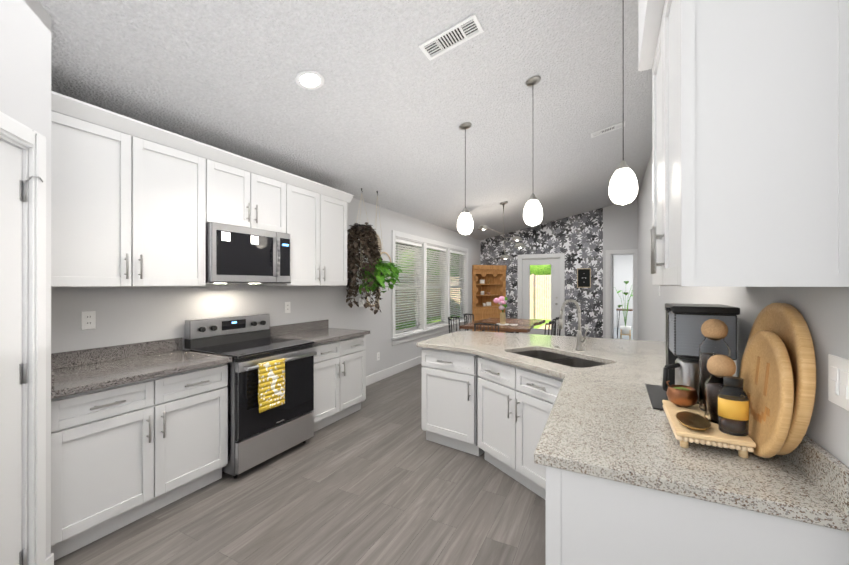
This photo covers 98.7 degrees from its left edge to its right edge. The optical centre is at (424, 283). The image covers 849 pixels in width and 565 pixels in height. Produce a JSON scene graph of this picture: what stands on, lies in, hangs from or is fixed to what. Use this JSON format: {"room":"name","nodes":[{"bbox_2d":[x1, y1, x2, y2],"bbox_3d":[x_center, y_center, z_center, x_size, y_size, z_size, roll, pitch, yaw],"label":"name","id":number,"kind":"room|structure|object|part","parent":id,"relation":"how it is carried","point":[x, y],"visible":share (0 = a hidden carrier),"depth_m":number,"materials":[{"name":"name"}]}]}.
{"room":"kitchen","nodes":[
{"label":"kitchen","id":0,"kind":"room"},
{"bbox_2d":[0,0,50,557],"bbox_3d":[-1.616,-0.375,0.939,0.110,3.644,1.750,0,0,-18],"label":"wall","id":1,"kind":"structure","parent":0,"point":[25,62],"depth_m":1.67,"materials":[{"name":"grey paint"}]},
{"bbox_2d":[0,139,42,564],"bbox_3d":[-1.687,0.418,1.325,0.505,2.034,0.576,0,0,27],"label":"pantry door","id":2,"kind":"structure","parent":1,"relation":"in","point":[13,196],"depth_m":1.56,"materials":[{"name":"grey painted wood"}]},
{"bbox_2d":[0,111,45,564],"bbox_3d":[-1.715,0.375,1.290,0.136,2.145,0.880,0,0,-18],"label":"door frame","id":3,"kind":"structure","parent":1,"relation":"attached to","point":[34,435],"depth_m":1.65,"materials":[{"name":"white wood"}]},
{"bbox_2d":[46,553,53,564],"bbox_3d":[-1.557,1.382,0.956,0.014,0.130,1.750,0,0,-18],"label":"baseboard","id":4,"kind":"structure","parent":1,"relation":"attached to","point":[50,559],"depth_m":1.76,"materials":[{"name":"white wood"}]},
{"bbox_2d":[51,371,54,390],"bbox_3d":[-2.130,0.483,1.958,0.615,0.099,0.020,0,0,27],"label":"backsplash","id":5,"kind":"structure","parent":1,"relation":"attached to","point":[52,372],"depth_m":1.82,"materials":[{"name":"grey stone"}]},
{"bbox_2d":[51,198,480,375],"bbox_3d":[-1.068,0.091,4.908,0.150,2.720,11.200,0,0,27],"label":"wall","id":6,"kind":"structure","parent":0,"point":[127,315],"depth_m":3.55,"materials":[{"name":"grey paint"}]},
{"bbox_2d":[81,311,95,329],"bbox_3d":[-2.248,0.243,2.442,0.010,0.120,0.075,0,0,27],"label":"electrical outlet","id":7,"kind":"object","parent":6,"relation":"attached to","point":[88,319],"visible":1,"depth_m":2.44,"materials":[{"name":"white plastic"}]},
{"bbox_2d":[51,91,210,286],"bbox_3d":[-2.056,-0.522,2.459,0.330,1.080,0.978,0,0,27],"label":"upper cabinet","id":8,"kind":"object","parent":6,"relation":"attached to","point":[135,203],"depth_m":2.34,"materials":[{"name":"grey wood"}]},
{"bbox_2d":[51,320,326,370],"bbox_3d":[-1.802,0.485,3.290,0.020,0.099,2.689,0,0,27],"label":"backsplash","id":9,"kind":"structure","parent":6,"relation":"attached to","point":[126,351],"depth_m":2.63,"materials":[{"name":"grey stone"}]},
{"bbox_2d":[211,147,286,233],"bbox_3d":[-1.654,-0.771,3.241,0.330,0.580,0.778,0,0,27],"label":"upper cabinet","id":10,"kind":"object","parent":6,"relation":"attached to","point":[248,193],"depth_m":3.12,"materials":[{"name":"grey wood"}]},
{"bbox_2d":[206,222,290,283],"bbox_3d":[-1.596,-0.239,3.212,0.458,0.473,0.772,0,0,27],"label":"microwave","id":11,"kind":"object","parent":10,"relation":"attached to","point":[237,254],"visible":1,"depth_m":3.05,"materials":[{"name":"silver metal"}]},
{"bbox_2d":[285,302,289,312],"bbox_3d":[-1.477,0.254,3.940,0.010,0.120,0.075,0,0,27],"label":"electrical outlet","id":12,"kind":"object","parent":6,"relation":"attached to","point":[287,307],"visible":1,"depth_m":3.93,"materials":[{"name":"white plastic"}]},
{"bbox_2d":[263,172,350,285],"bbox_3d":[-1.266,-0.520,3.993,0.330,1.080,0.910,0,0,27],"label":"upper cabinet","id":13,"kind":"object","parent":6,"relation":"attached to","point":[316,212],"depth_m":3.87,"materials":[{"name":"grey wood"}]},
{"bbox_3d":[-1.622,-1.016,3.215,0.350,0.090,2.720,0,0,27],"label":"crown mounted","id":14,"kind":"part","parent":13,"relation":"part of","materials":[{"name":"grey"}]},
{"bbox_2d":[359,298,363,306],"bbox_3d":[-0.877,0.258,5.104,0.012,0.120,0.121,0,0,27],"label":"light switch","id":15,"kind":"object","parent":6,"relation":"attached to","point":[361,302],"visible":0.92,"depth_m":5.09,"materials":[{"name":"white plastic"}]},
{"bbox_2d":[366,233,391,306],"bbox_3d":[-0.680,-0.211,5.452,0.036,1.089,0.717,0,0,27],"label":"wall decor","id":16,"kind":"object","parent":6,"relation":"attached to","point":[379,241],"visible":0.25,"depth_m":5.45,"materials":[{"name":"black metal"}]},
{"bbox_2d":[367,233,381,256],"bbox_3d":[-0.751,-0.552,5.315,0.036,0.408,0.408,0,0,27],"label":"wall basket","id":17,"kind":"object","parent":16,"relation":"on","point":[379,240],"depth_m":5.44,"materials":[{"name":"beige wicker"}]},
{"bbox_2d":[366,356,421,385],"bbox_3d":[-0.004,1.386,6.794,0.016,0.135,5.170,0,0,27],"label":"baseboard","id":18,"kind":"structure","parent":6,"relation":"attached to","point":[383,374],"depth_m":5.78,"materials":[{"name":"white wood"}]},
{"bbox_2d":[391,230,469,345],"bbox_3d":[0.215,0.064,7.352,0.215,1.840,3.473,0,0,27],"label":"window","id":19,"kind":"structure","parent":6,"relation":"in","point":[424,331],"depth_m":6.83,"materials":[{"name":"white"}]},
{"bbox_2d":[396,238,421,334],"bbox_3d":[-0.284,0.044,6.352,0.064,1.571,0.877,0,0,27],"label":"window blinds","id":20,"kind":"object","parent":19,"relation":"attached to","point":[417,257],"depth_m":6.36,"materials":[{"name":"white plastic"}]},
{"bbox_2d":[427,245,464,327],"bbox_3d":[0.476,0.045,7.829,0.064,1.571,1.956,0,0,27],"label":"window blinds","id":21,"kind":"object","parent":19,"relation":"attached to","point":[440,284],"depth_m":7.63,"materials":[{"name":"white plastic"}]},
{"bbox_2d":[54,328,632,564],"bbox_3d":[3.280,1.476,5.030,7.770,0.051,15.400,0,0,27],"label":"floor","id":22,"kind":"structure","parent":0,"point":[377,478],"depth_m":2.33,"materials":[{"name":"wood"}]},
{"bbox_2d":[51,363,227,560],"bbox_3d":[-1.936,1.010,2.394,0.600,0.876,0.976,0,0,27],"label":"base cabinet","id":23,"kind":"object","parent":22,"relation":"on","point":[139,430],"depth_m":2.16,"materials":[{"name":"grey wood"}]},
{"bbox_2d":[51,351,231,398],"bbox_3d":[-1.916,0.553,2.386,0.645,0.037,0.977,0,0,27],"label":"countertop","id":24,"kind":"structure","parent":23,"relation":"on","point":[116,372],"depth_m":2.28,"materials":[{"name":"grey stone"}]},
{"bbox_2d":[184,314,316,478],"bbox_3d":[-1.446,0.872,3.134,0.735,1.155,0.772,0,0,27],"label":"range oven","id":25,"kind":"object","parent":22,"relation":"on","point":[270,385],"visible":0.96,"depth_m":2.95,"materials":[{"name":"silver metal"}]},
{"bbox_2d":[256,358,286,412],"bbox_3d":[-1.197,0.788,2.863,0.043,0.364,0.255,0,0,27],"label":"towel","id":26,"kind":"object","parent":25,"relation":"hanging from","point":[271,374],"depth_m":2.84,"materials":[{"name":"yellow fabric"}]},
{"bbox_2d":[313,335,365,431],"bbox_3d":[-1.145,1.012,3.931,0.600,0.876,0.906,0,0,27],"label":"base cabinet","id":27,"kind":"object","parent":22,"relation":"on","point":[339,368],"depth_m":3.79,"materials":[{"name":"grey wood"}]},
{"bbox_2d":[270,327,369,346],"bbox_3d":[-1.121,0.554,3.930,0.645,0.037,0.928,0,0,27],"label":"countertop","id":28,"kind":"structure","parent":27,"relation":"on","point":[325,334],"depth_m":3.84,"materials":[{"name":"grey stone"}]},
{"bbox_2d":[448,316,460,332],"bbox_3d":[0.617,1.022,6.492,0.405,0.864,0.430,0,0,27],"label":"chair","id":29,"kind":"object","parent":22,"relation":"on","point":[449,319],"visible":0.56,"depth_m":6.62,"materials":[{"name":"grey"}]},
{"bbox_2d":[463,313,473,330],"bbox_3d":[0.970,1.022,7.176,0.405,0.864,0.430,0,0,27],"label":"chair","id":30,"kind":"object","parent":22,"relation":"on","point":[466,321],"visible":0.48,"depth_m":7.28,"materials":[{"name":"grey"}]},
{"bbox_2d":[474,323,498,331],"bbox_3d":[0.979,1.021,5.629,0.430,0.864,0.405,0,0,27],"label":"chair","id":31,"kind":"object","parent":22,"relation":"on","point":[484,324],"visible":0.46,"depth_m":5.46,"materials":[{"name":"grey"}]},
{"bbox_2d":[472,265,506,332],"bbox_3d":[1.649,0.491,9.230,0.702,1.930,0.702,0,0,27],"label":"hutch","id":32,"kind":"object","parent":22,"relation":"on","point":[488,284],"visible":0.75,"depth_m":9.31,"materials":[{"name":"orange wood"}]},
{"bbox_2d":[452,446,539,495],"bbox_3d":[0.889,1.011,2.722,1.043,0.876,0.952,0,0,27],"label":"toe kick","id":33,"kind":"object","parent":22,"relation":"on","point":[528,476],"depth_m":2.61,"materials":[{"name":"grey wood"}]},
{"bbox_2d":[459,318,544,332],"bbox_3d":[1.430,1.069,6.506,1.154,0.765,1.670,0,0,27],"label":"dining table","id":34,"kind":"object","parent":22,"relation":"on","point":[525,325],"visible":0.58,"depth_m":6.03,"materials":[{"name":"brown wood"}]},
{"bbox_2d":[493,296,509,324],"bbox_3d":[1.318,0.445,6.179,0.250,0.482,0.312,0,0,27],"label":"flower vase","id":35,"kind":"object","parent":34,"relation":"on","point":[501,300],"visible":1,"depth_m":6.10,"materials":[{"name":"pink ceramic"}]},
{"bbox_2d":[478,356,563,499],"bbox_3d":[0.889,1.011,2.722,1.043,0.876,0.952,0,0,27],"label":"base cabinet","id":36,"kind":"object","parent":22,"relation":"on","point":[516,401],"depth_m":2.61,"materials":[{"name":"grey wood"}]},
{"bbox_2d":[544,321,555,334],"bbox_3d":[1.891,1.021,5.836,0.405,0.864,0.430,0,0,27],"label":"chair","id":37,"kind":"object","parent":22,"relation":"on","point":[551,322],"visible":0.35,"depth_m":5.67,"materials":[{"name":"grey"}]},
{"bbox_2d":[552,317,560,335],"bbox_3d":[2.244,1.022,6.521,0.405,0.864,0.430,0,0,27],"label":"chair","id":38,"kind":"object","parent":22,"relation":"on","point":[556,318],"visible":0.29,"depth_m":6.34,"materials":[{"name":"grey"}]},
{"bbox_2d":[615,281,632,339],"bbox_3d":[5.128,0.690,9.358,0.714,1.530,0.729,0,0,27],"label":"potted plant","id":39,"kind":"object","parent":22,"relation":"on","point":[625,330],"visible":0.83,"depth_m":9.29,"materials":[{"name":"green plant"}]},
{"bbox_2d":[616,308,632,337],"bbox_3d":[5.461,1.067,9.813,0.530,0.780,0.400,0,0,27],"label":"table","id":40,"kind":"object","parent":22,"relation":"on","point":[619,309],"visible":0.5,"depth_m":9.76,"materials":[{"name":"brown wood"}]},
{"bbox_2d":[540,466,848,564],"bbox_3d":[0.963,1.009,1.534,0.684,0.876,1.209,0,0,27],"label":"base cabinet","id":41,"kind":"object","parent":22,"relation":"on","point":[590,521],"depth_m":1.02,"materials":[{"name":"grey wood"}]},
{"bbox_2d":[416,330,848,533],"bbox_3d":[0.712,0.553,2.580,2.086,0.036,2.870,0,0,27],"label":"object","id":42,"kind":"structure","parent":41,"relation":"on","point":[590,412],"depth_m":1.88,"materials":[{"name":"grey stone"}]},
{"bbox_2d":[554,299,587,350],"bbox_3d":[1.168,0.326,2.940,0.267,0.416,0.311,0,0,27],"label":"faucet","id":43,"kind":"object","parent":42,"relation":"on","point":[580,341],"visible":0.98,"depth_m":2.92,"materials":[{"name":"silver metal"}]},
{"bbox_2d":[645,384,667,409],"bbox_3d":[1.206,0.529,1.668,0.310,0.006,0.420,0,0,27],"label":"mat","id":44,"kind":"object","parent":42,"relation":"on","point":[657,394],"visible":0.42,"depth_m":1.72,"materials":[{"name":"black plastic"}]},
{"bbox_2d":[662,303,739,403],"bbox_3d":[1.212,0.310,1.642,0.264,0.430,0.266,0,0,27],"label":"coffee maker","id":45,"kind":"object","parent":44,"relation":"on","point":[685,337],"visible":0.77,"depth_m":1.55,"materials":[{"name":"black plastic"}]},
{"bbox_2d":[662,400,755,457],"bbox_3d":[0.989,0.505,1.301,0.200,0.054,0.370,0,0,27],"label":"wood tray","id":46,"kind":"object","parent":42,"relation":"on","point":[713,435],"visible":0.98,"depth_m":1.17,"materials":[{"name":"brown wood"}]},
{"bbox_2d":[666,380,697,406],"bbox_3d":[1.013,0.431,1.435,0.104,0.092,0.102,0,0,27],"label":"copper bowl","id":47,"kind":"object","parent":46,"relation":"on","point":[682,395],"visible":1,"depth_m":1.40,"materials":[{"name":"brown"}]},
{"bbox_2d":[676,411,710,429],"bbox_3d":[0.915,0.469,1.244,0.095,0.013,0.175,0,0,27],"label":"dish","id":48,"kind":"object","parent":46,"relation":"on","point":[691,420],"visible":1,"depth_m":1.24,"materials":[{"name":"brown wood"}]},
{"bbox_2d":[699,319,730,410],"bbox_3d":[1.088,0.304,1.369,0.094,0.346,0.094,0,0,27],"label":"jar","id":49,"kind":"object","parent":46,"relation":"on","point":[714,333],"visible":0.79,"depth_m":1.35,"materials":[{"name":"clear glass"}]},
{"bbox_2d":[704,355,735,423],"bbox_3d":[1.032,0.361,1.268,0.094,0.231,0.094,0,0,27],"label":"jar","id":50,"kind":"object","parent":46,"relation":"on","point":[719,367],"visible":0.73,"depth_m":1.25,"materials":[{"name":"clear glass"}]},
{"bbox_2d":[718,376,748,435],"bbox_3d":[0.990,0.389,1.170,0.079,0.175,0.062,0,0,27],"label":"bottle","id":51,"kind":"object","parent":46,"relation":"on","point":[733,408],"visible":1,"depth_m":1.15,"materials":[{"name":"black glass"}]},
{"bbox_2d":[739,330,793,457],"bbox_3d":[1.053,0.337,1.139,0.055,0.385,0.385,0,0,27],"label":"cutting board","id":52,"kind":"object","parent":42,"relation":"on","point":[765,373],"visible":0.92,"depth_m":1.07,"materials":[{"name":"brown wood"}]},
{"bbox_2d":[747,303,815,454],"bbox_3d":[1.113,0.295,1.165,0.070,0.470,0.470,0,0,27],"label":"cutting board","id":53,"kind":"object","parent":42,"relation":"on","point":[786,324],"visible":0.46,"depth_m":1.00,"materials":[{"name":"brown wood"}]},
{"bbox_2d":[38,0,651,239],"bbox_3d":[2.319,-1.968,3.167,7.770,1.654,11.200,0,0,27],"label":"ceiling","id":54,"kind":"structure","parent":0,"point":[387,109],"depth_m":2.78,"materials":[{"name":"white paint"}]},
{"bbox_2d":[295,70,324,89],"bbox_3d":[-0.797,-1.418,2.541,0.193,0.043,0.196,0,0,27],"label":"recessed light","id":55,"kind":"object","parent":54,"relation":"in","point":[309,79],"visible":1,"depth_m":2.54,"materials":[{"name":"white plastic"}]},
{"bbox_2d":[346,188,401,313],"bbox_3d":[-0.657,-0.421,4.782,0.609,1.628,0.855,0,0,27],"label":"hanging plants","id":56,"kind":"object","parent":54,"relation":"hanging from","point":[376,267],"visible":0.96,"depth_m":4.59,"materials":[{"name":"green plant"}]},
{"bbox_2d":[418,13,483,59],"bbox_3d":[0.172,-1.602,2.382,0.394,0.088,0.170,0,0,27],"label":"ceiling vent","id":57,"kind":"object","parent":54,"relation":"in","point":[457,34],"visible":1,"depth_m":2.37,"materials":[{"name":"white metal"}]},
{"bbox_2d":[457,122,472,234],"bbox_3d":[0.396,-1.014,3.549,0.156,1.076,0.156,0,0,27],"label":"pendant light","id":58,"kind":"object","parent":54,"relation":"hanging from","point":[465,224],"visible":1,"depth_m":3.51,"materials":[{"name":"white glass"}]},
{"bbox_2d":[478,201,525,259],"bbox_3d":[1.437,-0.956,6.533,0.860,1.008,0.720,0,0,27],"label":"chandelier","id":59,"kind":"object","parent":54,"relation":"hanging from","point":[515,238],"visible":1,"depth_m":6.49,"materials":[{"name":"silver metal"}]},
{"bbox_2d":[523,76,542,225],"bbox_3d":[0.895,-1.083,3.010,0.156,1.214,0.156,0,0,27],"label":"pendant light","id":60,"kind":"object","parent":54,"relation":"hanging from","point":[533,214],"visible":1,"depth_m":2.96,"materials":[{"name":"white glass"}]},
{"bbox_2d":[591,121,624,137],"bbox_3d":[2.114,-1.778,4.208,0.354,0.081,0.140,0,0,27],"label":"ceiling vent","id":61,"kind":"object","parent":54,"relation":"in","point":[607,129],"visible":0.83,"depth_m":4.20,"materials":[{"name":"white metal"}]},
{"bbox_2d":[609,0,637,204],"bbox_3d":[1.199,-1.148,2.202,0.156,1.342,0.156,0,0,27],"label":"pendant light","id":62,"kind":"object","parent":54,"relation":"hanging from","point":[623,187],"visible":1,"depth_m":2.16,"materials":[{"name":"white glass"}]},
{"bbox_2d":[481,208,602,337],"bbox_3d":[2.829,-0.172,9.116,2.930,3.256,0.150,0,0,27],"label":"wall","id":63,"kind":"structure","parent":0,"point":[577,239],"depth_m":8.70,"materials":[{"name":"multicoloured wallpaper"}]},
{"bbox_2d":[522,258,559,335],"bbox_3d":[2.868,0.411,9.027,0.896,2.068,0.123,0,0,27],"label":"door","id":64,"kind":"structure","parent":63,"relation":"in","point":[553,262],"depth_m":9.01,"materials":[{"name":"grey wood"}]},
{"bbox_2d":[518,253,564,335],"bbox_3d":[2.896,0.358,9.070,1.120,2.195,0.170,0,0,27],"label":"door frame","id":65,"kind":"structure","parent":63,"relation":"attached to","point":[561,256],"depth_m":8.96,"materials":[{"name":"white wood"}]},
{"bbox_2d":[577,268,590,287],"bbox_3d":[3.737,-0.139,8.551,0.295,0.451,0.023,0,0,27],"label":"sign","id":66,"kind":"object","parent":63,"relation":"attached to","point":[583,277],"visible":1,"depth_m":8.54,"materials":[{"name":"black"}]},
{"bbox_2d":[551,265,551,325],"bbox_3d":[4.141,0.057,10.887,0.100,2.800,4.200,0,0,27],"label":"wall","id":67,"kind":"structure","parent":0,"point":[551,265],"depth_m":9.04,"materials":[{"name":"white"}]},
{"bbox_2d":[603,199,637,337],"bbox_3d":[6.217,-0.643,7.373,4.690,4.194,0.150,0,0,27],"label":"wall","id":68,"kind":"structure","parent":0,"point":[620,226],"depth_m":8.24,"materials":[{"name":"grey paint"}]},
{"bbox_2d":[611,255,613,338],"bbox_3d":[4.444,0.392,8.685,0.105,2.103,0.683,0,0,27],"label":"doorway","id":69,"kind":"structure","parent":68,"relation":"in","point":[612,296],"depth_m":8.43,"materials":[{"name":"grey"}]},
{"bbox_2d":[606,249,637,339],"bbox_3d":[4.465,0.342,8.262,0.650,2.225,0.170,0,0,27],"label":"trim","id":70,"kind":"structure","parent":68,"relation":"attached to","point":[634,252],"depth_m":8.18,"materials":[{"name":"white"}]},
{"bbox_2d":[611,254,632,324],"bbox_3d":[7.281,0.058,11.689,4.950,2.800,0.100,0,0,27],"label":"wall","id":71,"kind":"structure","parent":0,"point":[623,268],"depth_m":12.01,"materials":[{"name":"white paint"}]},
{"bbox_2d":[614,324,632,328],"bbox_3d":[7.254,1.393,11.637,4.750,0.129,0.015,0,0,27],"label":"baseboard","id":72,"kind":"structure","parent":71,"relation":"attached to","point":[615,325],"depth_m":12.02,"materials":[{"name":"white"}]},
{"bbox_2d":[638,151,848,467],"bbox_3d":[2.284,-0.263,3.183,0.150,3.424,10.900,0,0,27],"label":"wall","id":73,"kind":"structure","parent":0,"point":[824,311],"depth_m":1.23,"materials":[{"name":"grey paint"}]},
{"bbox_2d":[638,0,848,286],"bbox_3d":[0.998,-0.943,1.277,0.385,1.899,0.808,0,0,27],"label":"upper cabinet","id":74,"kind":"object","parent":73,"relation":"attached to","point":[750,143],"visible":1,"depth_m":0.92,"materials":[{"name":"grey wood"}]},
{"bbox_2d":[784,434,848,517],"bbox_3d":[1.608,0.483,2.063,0.020,0.099,2.770,0,0,27],"label":"backsplash","id":75,"kind":"structure","parent":73,"relation":"attached to","point":[829,475],"depth_m":0.92,"materials":[{"name":"grey stone"}]},
{"bbox_2d":[828,354,848,410],"bbox_3d":[1.009,0.239,0.884,0.012,0.120,0.121,0,0,27],"label":"light switch","id":76,"kind":"object","parent":73,"relation":"attached to","point":[838,381],"visible":1,"depth_m":0.89,"materials":[{"name":"white plastic"}]},
{"label":"outside","id":77,"kind":"structure","parent":0,"visible":0},
{"bbox_2d":[396,315,550,329],"bbox_3d":[-1.211,1.536,13.753,19.500,0.090,27.300,0,0,27],"label":"ground","id":78,"kind":"structure","parent":77,"point":[541,326],"depth_m":14.03,"materials":[{"name":"green plant"}]},
{"bbox_2d":[396,274,550,323],"bbox_3d":[-1.801,0.536,9.559,20.290,1.960,19.300,0,0,27],"label":"fence","id":79,"kind":"object","parent":78,"relation":"on","point":[540,296],"visible":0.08,"depth_m":15.78,"materials":[{"name":"brown wood"}]},
{"bbox_2d":[396,249,550,275],"bbox_3d":[-0.838,-1.690,10.652,23.354,6.413,23.669,0,0,27],"label":"trees","id":80,"kind":"object","parent":78,"relation":"on","point":[540,269],"visible":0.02,"depth_m":17.04,"materials":[{"name":"green foliage"},{"name":"bark"}]}
]}

